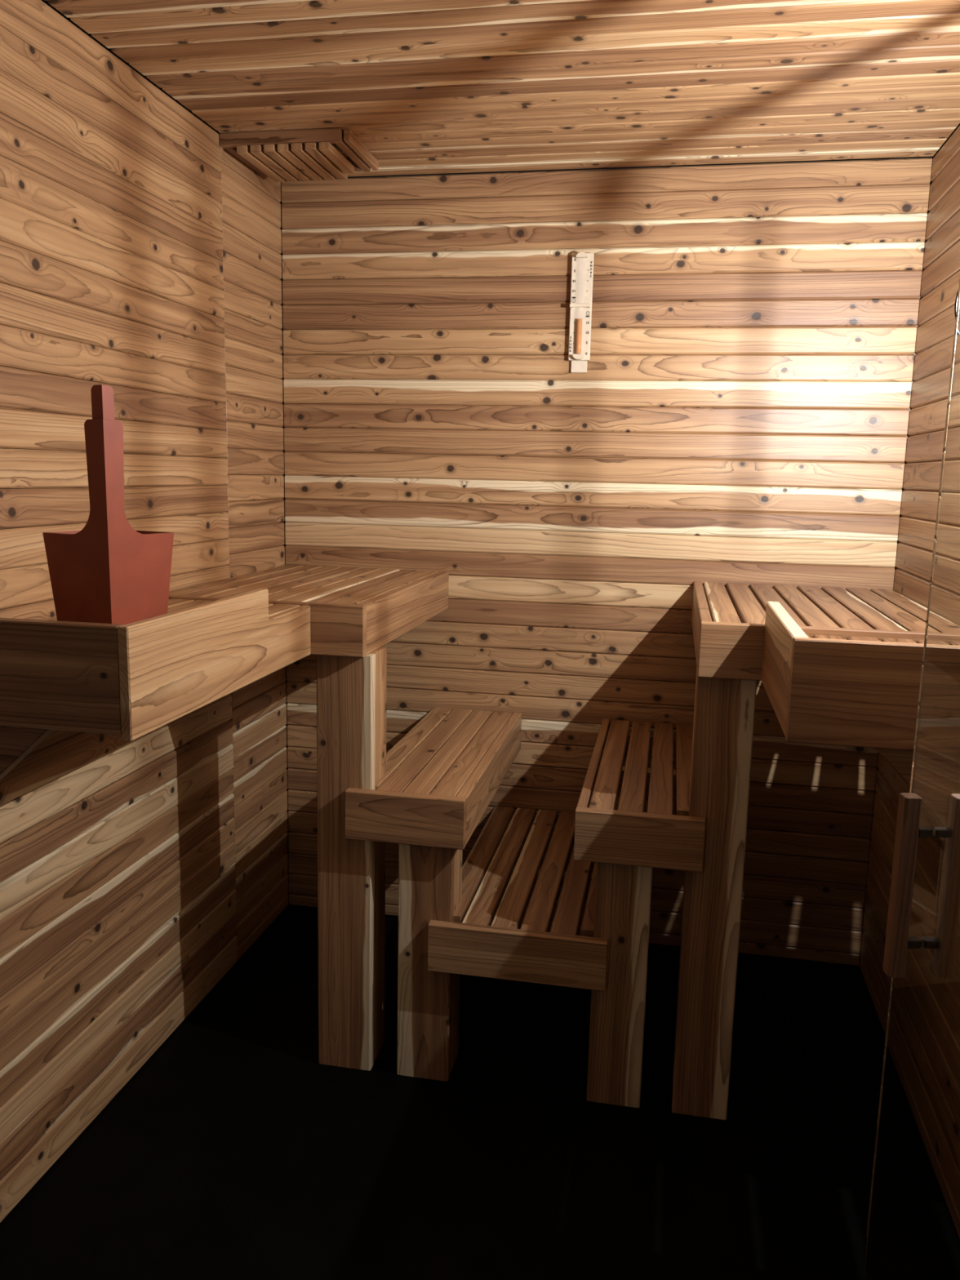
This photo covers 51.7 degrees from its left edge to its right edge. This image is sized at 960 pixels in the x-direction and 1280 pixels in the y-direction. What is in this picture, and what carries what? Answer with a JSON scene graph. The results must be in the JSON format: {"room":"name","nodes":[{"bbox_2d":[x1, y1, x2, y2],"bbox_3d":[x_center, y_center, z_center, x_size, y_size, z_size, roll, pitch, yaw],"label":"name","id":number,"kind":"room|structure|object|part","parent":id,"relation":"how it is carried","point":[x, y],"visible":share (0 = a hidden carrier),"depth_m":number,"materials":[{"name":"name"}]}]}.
{"room":"sauna","nodes":[
{"label":"sauna","id":0,"kind":"room"},
{"bbox_2d":[0,0,288,1222],"bbox_3d":[-0.894,0.021,1.425,0.055,2.130,3.115,3,10,11],"label":"wall","id":1,"kind":"structure","parent":0,"point":[140,257],"depth_m":2.06,"materials":[{"name":"brown wood"}]},
{"bbox_2d":[0,588,310,780],"bbox_3d":[-0.610,0.098,1.778,0.379,0.368,0.710,3,10,11],"label":"sauna bench","id":2,"kind":"object","parent":1,"relation":"attached to","point":[131,681],"visible":0.91,"depth_m":1.43,"materials":[{"name":"brown wood"}]},
{"bbox_2d":[42,418,173,624],"bbox_3d":[-0.573,-0.162,1.533,0.152,0.343,0.152,6,11,25],"label":"bucket","id":3,"kind":"object","parent":2,"relation":"on","point":[108,571],"visible":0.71,"depth_m":1.49,"materials":[{"name":"red wood"}]},
{"bbox_2d":[90,384,115,419],"bbox_3d":[-0.561,-0.191,1.495,0.092,0.368,0.092,6,11,25],"label":"ladle","id":4,"kind":"object","parent":3,"relation":"in","point":[102,396],"visible":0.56,"depth_m":1.42,"materials":[{"name":"red wood"}]},
{"bbox_2d":[0,902,885,1279],"bbox_3d":[-0.063,1.157,1.440,1.791,0.080,3.200,3,10,11],"label":"floor","id":5,"kind":"structure","parent":0,"point":[231,1153],"depth_m":1.98,"materials":[{"name":"black"}]},
{"bbox_2d":[168,564,448,1071],"bbox_3d":[-0.413,0.379,2.566,0.504,1.065,0.802,3,10,11],"label":"bench","id":6,"kind":"object","parent":5,"relation":"on","point":[355,612],"visible":0.76,"depth_m":2.19,"materials":[{"name":"brown wood"}]},
{"bbox_2d":[345,707,521,1081],"bbox_3d":[-0.091,0.594,2.538,0.261,0.665,0.802,3,10,11],"label":"bench","id":7,"kind":"object","parent":5,"relation":"on","point":[440,780],"visible":0.94,"depth_m":2.19,"materials":[{"name":"brown wood"}]},
{"bbox_2d":[427,805,608,991],"bbox_3d":[0.151,0.612,2.491,0.383,0.108,0.797,3,10,11],"label":"step","id":8,"kind":"structure","parent":7,"relation":"attached to","point":[531,953],"depth_m":2.20,"materials":[{"name":"brown wood"}]},
{"bbox_3d":[0.152,0.609,2.495,0.383,0.060,0.036,3,10,11],"label":"support rail","id":9,"kind":"part","parent":8,"relation":"part of","materials":[{"name":"brown wood"}]},
{"bbox_3d":[0.217,0.555,2.824,0.383,0.060,0.036,3,10,11],"label":"support rail","id":10,"kind":"part","parent":8,"relation":"part of","materials":[{"name":"brown wood"}]},
{"bbox_2d":[573,718,705,1107],"bbox_3d":[0.392,0.620,2.447,0.260,0.665,0.802,3,10,11],"label":"bench","id":11,"kind":"object","parent":5,"relation":"on","point":[625,844],"visible":0.88,"depth_m":2.10,"materials":[{"name":"brown wood"}]},
{"bbox_3d":[0.409,0.344,2.401,0.239,0.060,0.036,3,10,11],"label":"support rail","id":12,"kind":"part","parent":11,"relation":"part of","materials":[{"name":"brown wood"}]},
{"bbox_3d":[0.474,0.290,2.730,0.239,0.060,0.036,3,10,11],"label":"support rail","id":13,"kind":"part","parent":11,"relation":"part of","materials":[{"name":"brown wood"}]},
{"bbox_2d":[671,581,927,1119],"bbox_3d":[0.745,0.441,2.349,0.513,1.065,0.802,3,10,11],"label":"bench","id":14,"kind":"object","parent":5,"relation":"on","point":[728,623],"visible":0.83,"depth_m":2.03,"materials":[{"name":"brown wood"}]},
{"bbox_2d":[41,0,959,179],"bbox_3d":[-0.013,-1.010,1.083,1.791,0.055,3.195,3,10,11],"label":"ceiling","id":15,"kind":"structure","parent":0,"point":[426,86],"depth_m":1.97,"materials":[{"name":"wood"}]},
{"bbox_2d":[219,128,378,182],"bbox_3d":[-0.442,-1.199,2.458,0.321,0.046,0.245,3,10,11],"label":"ceiling vent","id":16,"kind":"object","parent":15,"relation":"in","point":[282,162],"visible":1,"depth_m":2.38,"materials":[{"name":"brown wood"}]},
{"bbox_3d":[-0.588,-1.217,2.493,0.020,0.028,0.222,3,10,11],"label":"rail","id":17,"kind":"part","parent":16,"relation":"part of","materials":[{"name":"brown wood"}]},
{"bbox_3d":[-0.473,-1.190,2.349,0.301,0.028,0.020,3,10,11],"label":"rail","id":18,"kind":"part","parent":16,"relation":"part of","materials":[{"name":"brown wood"}]},
{"bbox_3d":[-0.312,-1.202,2.441,0.020,0.028,0.222,3,10,11],"label":"rail","id":19,"kind":"part","parent":16,"relation":"part of","materials":[{"name":"brown wood"}]},
{"bbox_3d":[-0.431,-1.225,2.561,0.260,0.029,0.020,3,10,11],"label":"cross rail","id":20,"kind":"part","parent":16,"relation":"part of","materials":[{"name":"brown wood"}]},
{"bbox_2d":[280,157,933,965],"bbox_3d":[0.262,-0.182,2.785,1.791,2.130,0.055,3,10,11],"label":"wall","id":21,"kind":"structure","parent":0,"point":[740,411],"depth_m":2.71,"materials":[{"name":"brown wood"}]},
{"bbox_2d":[568,251,594,373],"bbox_3d":[0.266,-0.866,2.623,0.057,0.303,0.038,3,10,11],"label":"timer","id":22,"kind":"object","parent":21,"relation":"attached to","point":[582,263],"visible":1,"depth_m":2.62,"materials":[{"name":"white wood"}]},
{"bbox_2d":[858,125,959,1035],"bbox_3d":[0.819,0.113,1.103,0.055,2.130,3.115,3,10,11],"label":"wall","id":23,"kind":"structure","parent":0,"point":[940,277],"depth_m":2.39,"materials":[{"name":"brown wood"}]},
{"bbox_2d":[760,601,924,786],"bbox_3d":[0.691,0.183,1.665,0.394,0.426,0.460,3,10,11],"label":"sauna bench","id":24,"kind":"object","parent":23,"relation":"attached to","point":[855,691],"visible":0.83,"depth_m":1.45,"materials":[{"name":"brown wood"}]},
{"bbox_2d":[862,278,959,1279],"bbox_3d":[0.537,0.206,0.804,0.085,2.008,0.818,1,10,-1],"label":"door","id":25,"kind":"structure","parent":23,"relation":"in","point":[913,1225],"depth_m":1.15,"materials":[{"name":"clear glass"}]},
{"bbox_2d":[954,289,958,319],"bbox_3d":[0.813,-0.516,1.482,0.186,0.148,0.125,5,10,21],"label":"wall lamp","id":26,"kind":"object","parent":23,"relation":"attached to","point":[956,299],"visible":0.43,"depth_m":1.50,"materials":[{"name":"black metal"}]}
]}

